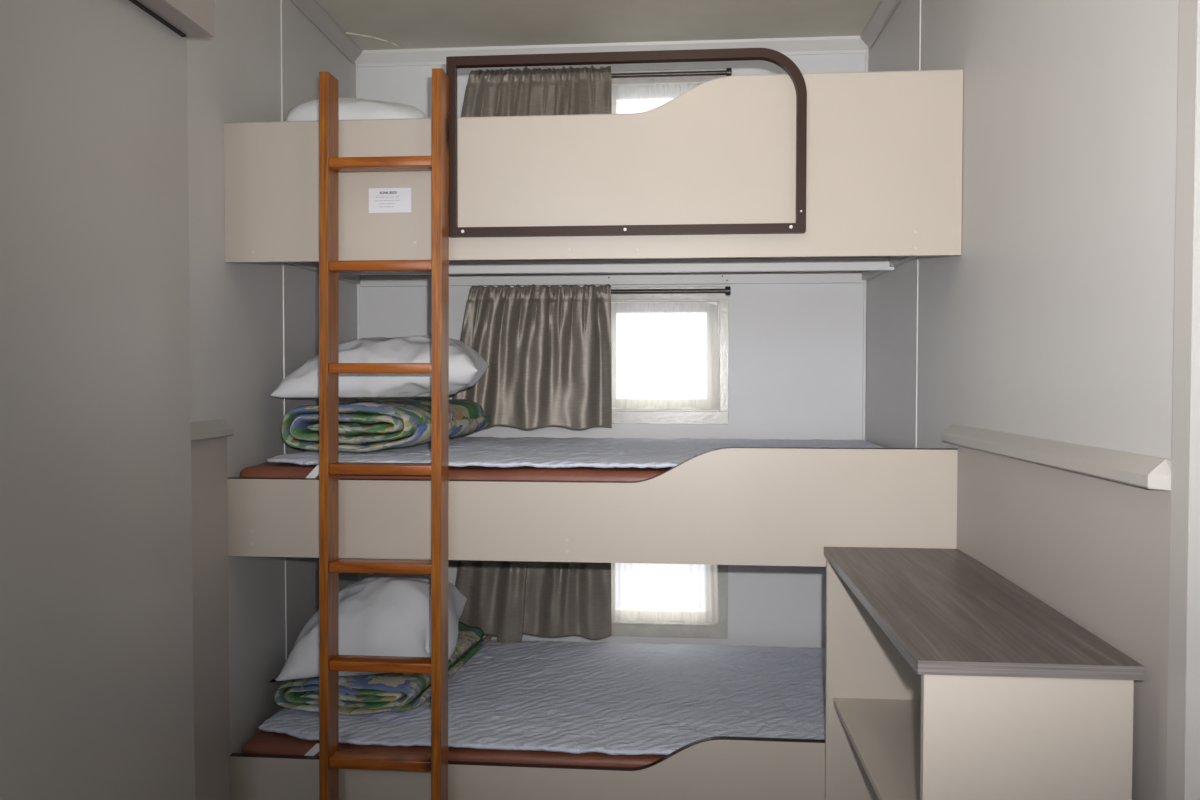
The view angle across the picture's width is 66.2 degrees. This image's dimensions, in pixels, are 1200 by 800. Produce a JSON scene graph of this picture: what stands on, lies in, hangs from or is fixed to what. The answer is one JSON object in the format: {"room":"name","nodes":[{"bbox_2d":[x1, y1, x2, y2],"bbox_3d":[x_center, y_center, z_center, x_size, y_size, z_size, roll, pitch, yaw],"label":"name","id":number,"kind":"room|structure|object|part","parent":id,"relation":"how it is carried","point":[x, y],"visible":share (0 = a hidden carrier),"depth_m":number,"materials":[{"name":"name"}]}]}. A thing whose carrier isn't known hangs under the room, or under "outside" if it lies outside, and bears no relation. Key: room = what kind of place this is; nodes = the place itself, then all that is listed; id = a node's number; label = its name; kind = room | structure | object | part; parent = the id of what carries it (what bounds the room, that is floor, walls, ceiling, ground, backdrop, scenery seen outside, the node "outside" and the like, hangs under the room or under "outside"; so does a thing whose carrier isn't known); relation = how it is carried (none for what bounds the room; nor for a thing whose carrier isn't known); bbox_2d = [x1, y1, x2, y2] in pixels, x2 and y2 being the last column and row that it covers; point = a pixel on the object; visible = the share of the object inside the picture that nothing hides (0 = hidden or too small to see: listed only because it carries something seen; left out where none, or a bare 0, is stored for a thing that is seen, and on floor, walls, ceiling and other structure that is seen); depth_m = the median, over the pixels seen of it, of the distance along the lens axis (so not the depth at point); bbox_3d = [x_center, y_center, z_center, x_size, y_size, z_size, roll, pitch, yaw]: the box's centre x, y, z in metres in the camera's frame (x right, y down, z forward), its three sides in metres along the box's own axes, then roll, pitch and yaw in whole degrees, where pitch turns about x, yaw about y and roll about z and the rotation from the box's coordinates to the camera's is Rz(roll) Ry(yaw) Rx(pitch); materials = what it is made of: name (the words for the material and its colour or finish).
{"room":"dormitory","nodes":[
{"label":"dormitory","id":0,"kind":"room"},
{"bbox_2d":[0,0,194,799],"bbox_3d":[-1.090,0.041,0.527,0.100,2.490,3.066,0,1,5],"label":"wall","id":1,"kind":"structure","parent":0,"point":[97,682],"depth_m":1.70,"materials":[{"name":"white paint"}]},
{"bbox_2d":[129,0,185,36],"bbox_3d":[-1.035,-0.756,0.492,0.010,0.004,3.046,0,1,5],"label":"trim","id":2,"kind":"structure","parent":1,"relation":"attached to","point":[135,2],"depth_m":1.91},
{"bbox_2d":[137,0,214,37],"bbox_3d":[-1.007,-0.981,0.493,0.064,0.445,3.065,0,1,5],"label":"trim","id":3,"kind":"structure","parent":1,"relation":"attached to","point":[194,18],"depth_m":1.94,"materials":[{"name":"laminate"}]},
{"bbox_2d":[187,0,357,799],"bbox_3d":[-0.977,-0.015,2.712,0.066,2.490,1.441,0,1,4],"label":"wall","id":4,"kind":"structure","parent":0,"point":[234,75],"depth_m":2.46,"materials":[{"name":"white paint"}]},
{"bbox_2d":[191,419,233,440],"bbox_3d":[-0.967,0.074,2.223,0.030,0.043,0.328,0,1,4],"label":"trim","id":5,"kind":"structure","parent":4,"relation":"attached to","point":[208,429],"depth_m":2.26,"materials":[{"name":"beige plastic"}]},
{"bbox_2d":[281,0,286,680],"bbox_3d":[-0.945,0.001,2.756,0.003,2.455,0.006,0,1,5],"label":"trim","id":6,"kind":"structure","parent":4,"relation":"attached to","point":[281,0],"depth_m":2.75,"materials":[{"name":"grey metal"}]},
{"bbox_2d":[290,0,361,63],"bbox_3d":[-0.930,-1.235,2.692,0.036,0.050,1.337,0,1,4],"label":"trim","id":7,"kind":"structure","parent":4,"relation":"attached to","point":[311,9],"depth_m":3.07,"materials":[{"name":"beige plastic"}]},
{"bbox_2d":[355,64,360,581],"bbox_3d":[-0.897,-0.013,3.422,0.010,2.450,0.010,0,1,5],"label":"trim","id":8,"kind":"structure","parent":4,"relation":"attached to","point":[356,65],"depth_m":3.41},
{"bbox_2d":[346,32,402,48],"bbox_3d":[-0.791,-1.272,3.247,0.225,0.007,0.033,-1,2,-41],"label":"trim","id":9,"kind":"structure","parent":4,"relation":"attached to","point":[346,32],"depth_m":3.23,"materials":[{"name":"white plastic"}]},
{"bbox_2d":[317,0,880,49],"bbox_3d":[-0.055,-1.243,1.097,2.500,0.050,4.640,0,1,5],"label":"ceiling","id":10,"kind":"structure","parent":0,"point":[408,24],"depth_m":3.08,"materials":[{"name":"white paint"}]},
{"bbox_2d":[672,0,673,40],"bbox_3d":[0.076,-1.216,1.067,0.004,0.002,4.400,0,1,5],"label":"trim","id":11,"kind":"structure","parent":10,"relation":"attached to","point":[672,0],"depth_m":3.06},
{"bbox_2d":[358,53,864,647],"bbox_3d":[0.023,-0.031,3.375,2.153,2.490,0.050,0,1,5],"label":"wall","id":12,"kind":"structure","parent":0,"point":[796,350],"depth_m":3.31,"materials":[{"name":"white paint"}]},
{"bbox_2d":[227,447,957,566],"bbox_3d":[-0.013,0.250,2.831,1.866,0.294,1.028,0,1,5],"label":"bunk bed","id":13,"kind":"object","parent":12,"relation":"attached to","point":[762,506],"visible":0.91,"depth_m":2.30,"materials":[{"name":"beige laminate"}]},
{"bbox_2d":[239,462,671,480],"bbox_3d":[-0.014,0.236,2.823,1.807,0.142,0.970,0,1,5],"label":"mattress","id":14,"kind":"object","parent":13,"relation":"on","point":[268,469],"visible":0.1,"depth_m":2.37,"materials":[{"name":"brown fabric"}]},
{"bbox_2d":[267,436,884,477],"bbox_3d":[-0.009,0.169,2.810,1.788,0.051,0.955,0,1,5],"label":"protector","id":15,"kind":"object","parent":14,"relation":"on","point":[545,452],"visible":0.68,"depth_m":2.65,"materials":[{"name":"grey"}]},
{"bbox_2d":[281,398,489,451],"bbox_3d":[-0.644,0.069,2.910,0.449,0.138,0.756,0,1,5],"label":"quilt","id":16,"kind":"object","parent":15,"relation":"on","point":[382,424],"visible":0.79,"depth_m":2.57,"materials":[{"name":"fabric"}]},
{"bbox_2d":[270,334,488,397],"bbox_3d":[-0.637,-0.105,2.772,0.576,0.188,0.420,0,1,-2],"label":"pillow","id":17,"kind":"object","parent":16,"relation":"on","point":[466,366],"visible":0.83,"depth_m":2.60,"materials":[{"name":"white fabric"}]},
{"bbox_2d":[224,48,962,286],"bbox_3d":[-0.013,-0.618,2.797,1.866,0.503,1.051,0,1,5],"label":"bunk bed","id":18,"kind":"object","parent":12,"relation":"attached to","point":[793,177],"visible":0.95,"depth_m":2.29,"materials":[{"name":"beige laminate"}]},
{"bbox_2d":[369,188,410,212],"bbox_3d":[-0.534,-0.508,2.340,0.110,0.062,0.001,0,1,5],"label":"card","id":19,"kind":"object","parent":18,"relation":"attached to","point":[381,200],"visible":1,"depth_m":2.34,"materials":[{"name":"white paper"}]},
{"bbox_2d":[375,196,399,206],"bbox_3d":[-0.540,-0.504,2.340,0.066,0.026,0.001,0,1,5],"label":"print","id":20,"kind":"object","parent":19,"relation":"attached to","point":[380,201],"depth_m":2.34,"materials":[{"name":"grey paper"}]},
{"bbox_3d":[-0.013,-0.448,2.822,1.862,0.014,1.010,0,1,5],"label":"board","id":21,"kind":"part","parent":18,"relation":"part of","materials":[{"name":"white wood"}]},
{"bbox_3d":[0.059,-0.633,2.276,0.888,0.447,0.022,0,1,5],"label":"guard rail","id":22,"kind":"part","parent":18,"relation":"part of","materials":[{"name":"brown paint"}]},
{"bbox_2d":[355,36,868,66],"bbox_3d":[0.021,-1.249,3.301,1.851,0.050,0.036,0,1,5],"label":"trim","id":23,"kind":"structure","parent":12,"relation":"attached to","point":[830,44],"depth_m":3.29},
{"bbox_2d":[611,68,725,85],"bbox_3d":[0.219,-0.938,3.327,0.494,0.496,0.057,0,1,5],"label":"window","id":24,"kind":"structure","parent":12,"relation":"in","point":[676,79],"depth_m":3.30,"materials":[{"name":"paint"}]},
{"bbox_2d":[611,83,701,113],"bbox_3d":[0.218,-0.935,3.288,0.429,0.384,0.017,0,1,5],"label":"curtain","id":25,"kind":"object","parent":24,"relation":"attached to","point":[625,98],"visible":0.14,"depth_m":3.29,"materials":[{"name":"white fabric"}]},
{"bbox_2d":[611,68,731,77],"bbox_3d":[0.010,-1.155,3.288,0.910,0.033,0.055,0,1,5],"label":"curtain rod","id":26,"kind":"object","parent":24,"relation":"attached to","point":[728,72],"visible":0.53,"depth_m":3.25,"materials":[{"name":"brown metal"}]},
{"bbox_2d":[461,65,611,116],"bbox_3d":[-0.251,-0.918,3.253,0.586,0.520,0.045,0,1,5],"label":"curtain","id":27,"kind":"object","parent":26,"relation":"hanging from","point":[570,90],"visible":0.34,"depth_m":3.26,"materials":[{"name":"grey fabric"}]},
{"bbox_2d":[611,286,728,423],"bbox_3d":[0.218,-0.161,3.347,0.494,0.496,0.057,0,1,5],"label":"window","id":28,"kind":"structure","parent":12,"relation":"in","point":[646,415],"depth_m":3.32,"materials":[{"name":"paint"}]},
{"bbox_2d":[611,302,719,409],"bbox_3d":[0.218,-0.158,3.309,0.429,0.384,0.016,0,1,5],"label":"window pane","id":29,"kind":"object","parent":28,"relation":"attached to","point":[665,355],"visible":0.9,"depth_m":3.31,"materials":[{"name":"white glass"}]},
{"bbox_2d":[611,286,730,295],"bbox_3d":[0.010,-0.388,3.308,0.910,0.033,0.055,0,1,5],"label":"curtain rod","id":30,"kind":"object","parent":28,"relation":"attached to","point":[727,290],"visible":0.59,"depth_m":3.27,"materials":[{"name":"brown metal"}]},
{"bbox_2d":[452,284,611,430],"bbox_3d":[-0.251,-0.152,3.279,0.586,0.522,0.033,0,1,5],"label":"curtain","id":31,"kind":"object","parent":30,"relation":"hanging from","point":[547,351],"visible":0.91,"depth_m":3.28,"materials":[{"name":"grey fabric"}]},
{"bbox_2d":[612,565,727,638],"bbox_3d":[0.218,0.616,3.367,0.494,0.496,0.057,0,1,5],"label":"window","id":32,"kind":"structure","parent":12,"relation":"in","point":[719,630],"depth_m":3.34,"materials":[{"name":"paint"}]},
{"bbox_2d":[611,563,719,624],"bbox_3d":[0.217,0.619,3.329,0.429,0.384,0.018,0,1,5],"label":"curtain","id":33,"kind":"object","parent":32,"relation":"attached to","point":[645,592],"visible":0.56,"depth_m":3.33,"materials":[{"name":"white fabric"}]},
{"bbox_2d":[862,49,868,440],"bbox_3d":[0.938,-0.007,3.268,0.010,2.450,0.012,0,1,5],"label":"trim","id":34,"kind":"structure","parent":12,"relation":"attached to","point":[867,50],"depth_m":3.26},
{"bbox_2d":[865,0,1178,799],"bbox_3d":[0.902,-0.001,2.231,0.066,2.490,2.085,0,1,4],"label":"wall","id":35,"kind":"structure","parent":0,"point":[1053,319],"depth_m":1.69,"materials":[{"name":"white paint"}]},
{"bbox_2d":[860,0,901,49],"bbox_3d":[0.860,-1.221,2.235,0.036,0.050,1.948,0,1,4],"label":"trim","id":36,"kind":"structure","parent":35,"relation":"attached to","point":[885,9],"depth_m":3.01,"materials":[{"name":"beige plastic"}]},
{"bbox_2d":[915,0,920,447],"bbox_3d":[0.899,0.007,2.613,0.003,2.455,0.006,0,1,5],"label":"trim","id":37,"kind":"structure","parent":35,"relation":"attached to","point":[920,0],"depth_m":2.60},
{"bbox_2d":[942,424,1170,489],"bbox_3d":[0.831,0.093,1.798,0.030,0.043,1.004,0,1,4],"label":"trim","id":38,"kind":"structure","parent":35,"relation":"attached to","point":[1145,471],"depth_m":1.57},
{"bbox_2d":[1166,0,1197,799],"bbox_3d":[0.812,0.023,1.275,0.018,2.490,0.038,0,1,5],"label":"trim","id":39,"kind":"structure","parent":35,"relation":"attached to","point":[1188,9],"depth_m":1.27,"materials":[{"name":"white plastic"}]},
{"bbox_2d":[1184,0,1199,799],"bbox_3d":[0.812,0.025,1.214,0.019,2.490,0.081,0,1,5],"label":"trim","id":40,"kind":"structure","parent":35,"relation":"attached to","point":[1192,742],"depth_m":1.25,"materials":[{"name":"white plastic"}]},
{"bbox_3d":[-0.053,1.294,1.212,2.500,0.050,4.540,0,1,5],"label":"floor","id":41,"kind":"structure","parent":0,"visible":0},
{"bbox_2d":[319,68,448,799],"bbox_3d":[-0.535,0.219,2.284,0.308,2.045,0.100,0,1,5],"label":"ladder","id":42,"kind":"object","parent":41,"relation":"on","point":[331,758],"visible":1,"depth_m":2.26,"materials":[{"name":"orange wood"}]},
{"bbox_3d":[-0.676,0.218,2.295,0.025,2.045,0.100,0,1,5],"label":"rail","id":43,"kind":"part","parent":42,"relation":"part of","materials":[{"name":"orange wood"}]},
{"bbox_3d":[-0.395,0.219,2.272,0.027,2.045,0.100,0,1,5],"label":"rail","id":44,"kind":"part","parent":42,"relation":"part of","materials":[{"name":"orange wood"}]},
{"bbox_2d":[230,736,824,799],"bbox_3d":[-0.014,1.031,2.851,1.866,0.393,1.027,0,1,5],"label":"bunk bed","id":45,"kind":"object","parent":41,"relation":"on","point":[718,767],"visible":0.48,"depth_m":2.33,"materials":[{"name":"beige laminate"}]},
{"bbox_2d":[242,730,665,766],"bbox_3d":[-0.022,0.967,2.842,1.792,0.139,0.970,0,1,5],"label":"mattress","id":46,"kind":"object","parent":45,"relation":"on","point":[262,742],"visible":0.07,"depth_m":2.39,"materials":[{"name":"brown fabric"}]},
{"bbox_2d":[258,640,825,755],"bbox_3d":[-0.024,0.901,2.830,1.788,0.049,0.956,0,1,5],"label":"protector","id":47,"kind":"object","parent":46,"relation":"on","point":[552,696],"visible":0.64,"depth_m":2.69,"materials":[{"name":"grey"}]},
{"bbox_2d":[274,622,491,714],"bbox_3d":[-0.648,0.821,2.891,0.438,0.097,0.710,0,1,11],"label":"quilt","id":48,"kind":"object","parent":47,"relation":"on","point":[383,692],"visible":0.35,"depth_m":2.58,"materials":[{"name":"fabric"}]},
{"bbox_2d":[269,573,466,681],"bbox_3d":[-0.675,0.638,2.776,0.539,0.269,0.407,0,1,-8],"label":"pillow","id":49,"kind":"object","parent":48,"relation":"on","point":[380,614],"visible":0.6,"depth_m":2.61,"materials":[{"name":"white fabric"}]},
{"bbox_2d":[824,547,1143,799],"bbox_3d":[0.669,0.814,1.806,0.331,0.882,0.911,0,1,5],"label":"shelf unit","id":50,"kind":"object","parent":41,"relation":"on","point":[946,678],"visible":1,"depth_m":1.45,"materials":[{"name":"beige laminate"}]},
{"bbox_3d":[0.702,0.813,2.247,0.298,0.862,0.016,0,1,5],"label":"panel","id":51,"kind":"part","parent":50,"relation":"part of","materials":[{"name":"beige laminate"}]},
{"bbox_3d":[0.665,0.746,1.806,0.266,0.016,0.863,0,1,5],"label":"shelf","id":52,"kind":"part","parent":50,"relation":"part of","materials":[{"name":"beige laminate"}]},
{"bbox_3d":[0.629,0.835,1.370,0.298,0.862,0.016,0,1,5],"label":"panel","id":53,"kind":"part","parent":50,"relation":"part of","materials":[{"name":"beige laminate"}]},
{"bbox_3d":[-0.688,-0.660,2.851,0.417,0.140,0.618,0,1,5],"label":"quilt","id":54,"kind":"object","parent":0,"visible":0},
{"bbox_2d":[286,98,428,120],"bbox_3d":[-0.696,-0.819,2.748,0.450,0.126,0.388,0,1,5],"label":"pillow","id":55,"kind":"object","parent":54,"relation":"on","point":[349,108],"visible":0.24,"depth_m":2.58,"materials":[{"name":"white fabric"}]},
{"bbox_3d":[0.009,0.378,3.328,0.910,0.033,0.055,0,1,5],"label":"curtain rod","id":56,"kind":"object","parent":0,"visible":0},
{"bbox_2d":[455,560,611,643],"bbox_3d":[-0.252,0.618,3.292,0.586,0.529,0.045,0,1,5],"label":"curtain","id":57,"kind":"object","parent":56,"relation":"hanging from","point":[508,600],"visible":0.51,"depth_m":3.29,"materials":[{"name":"grey fabric"}]}
]}

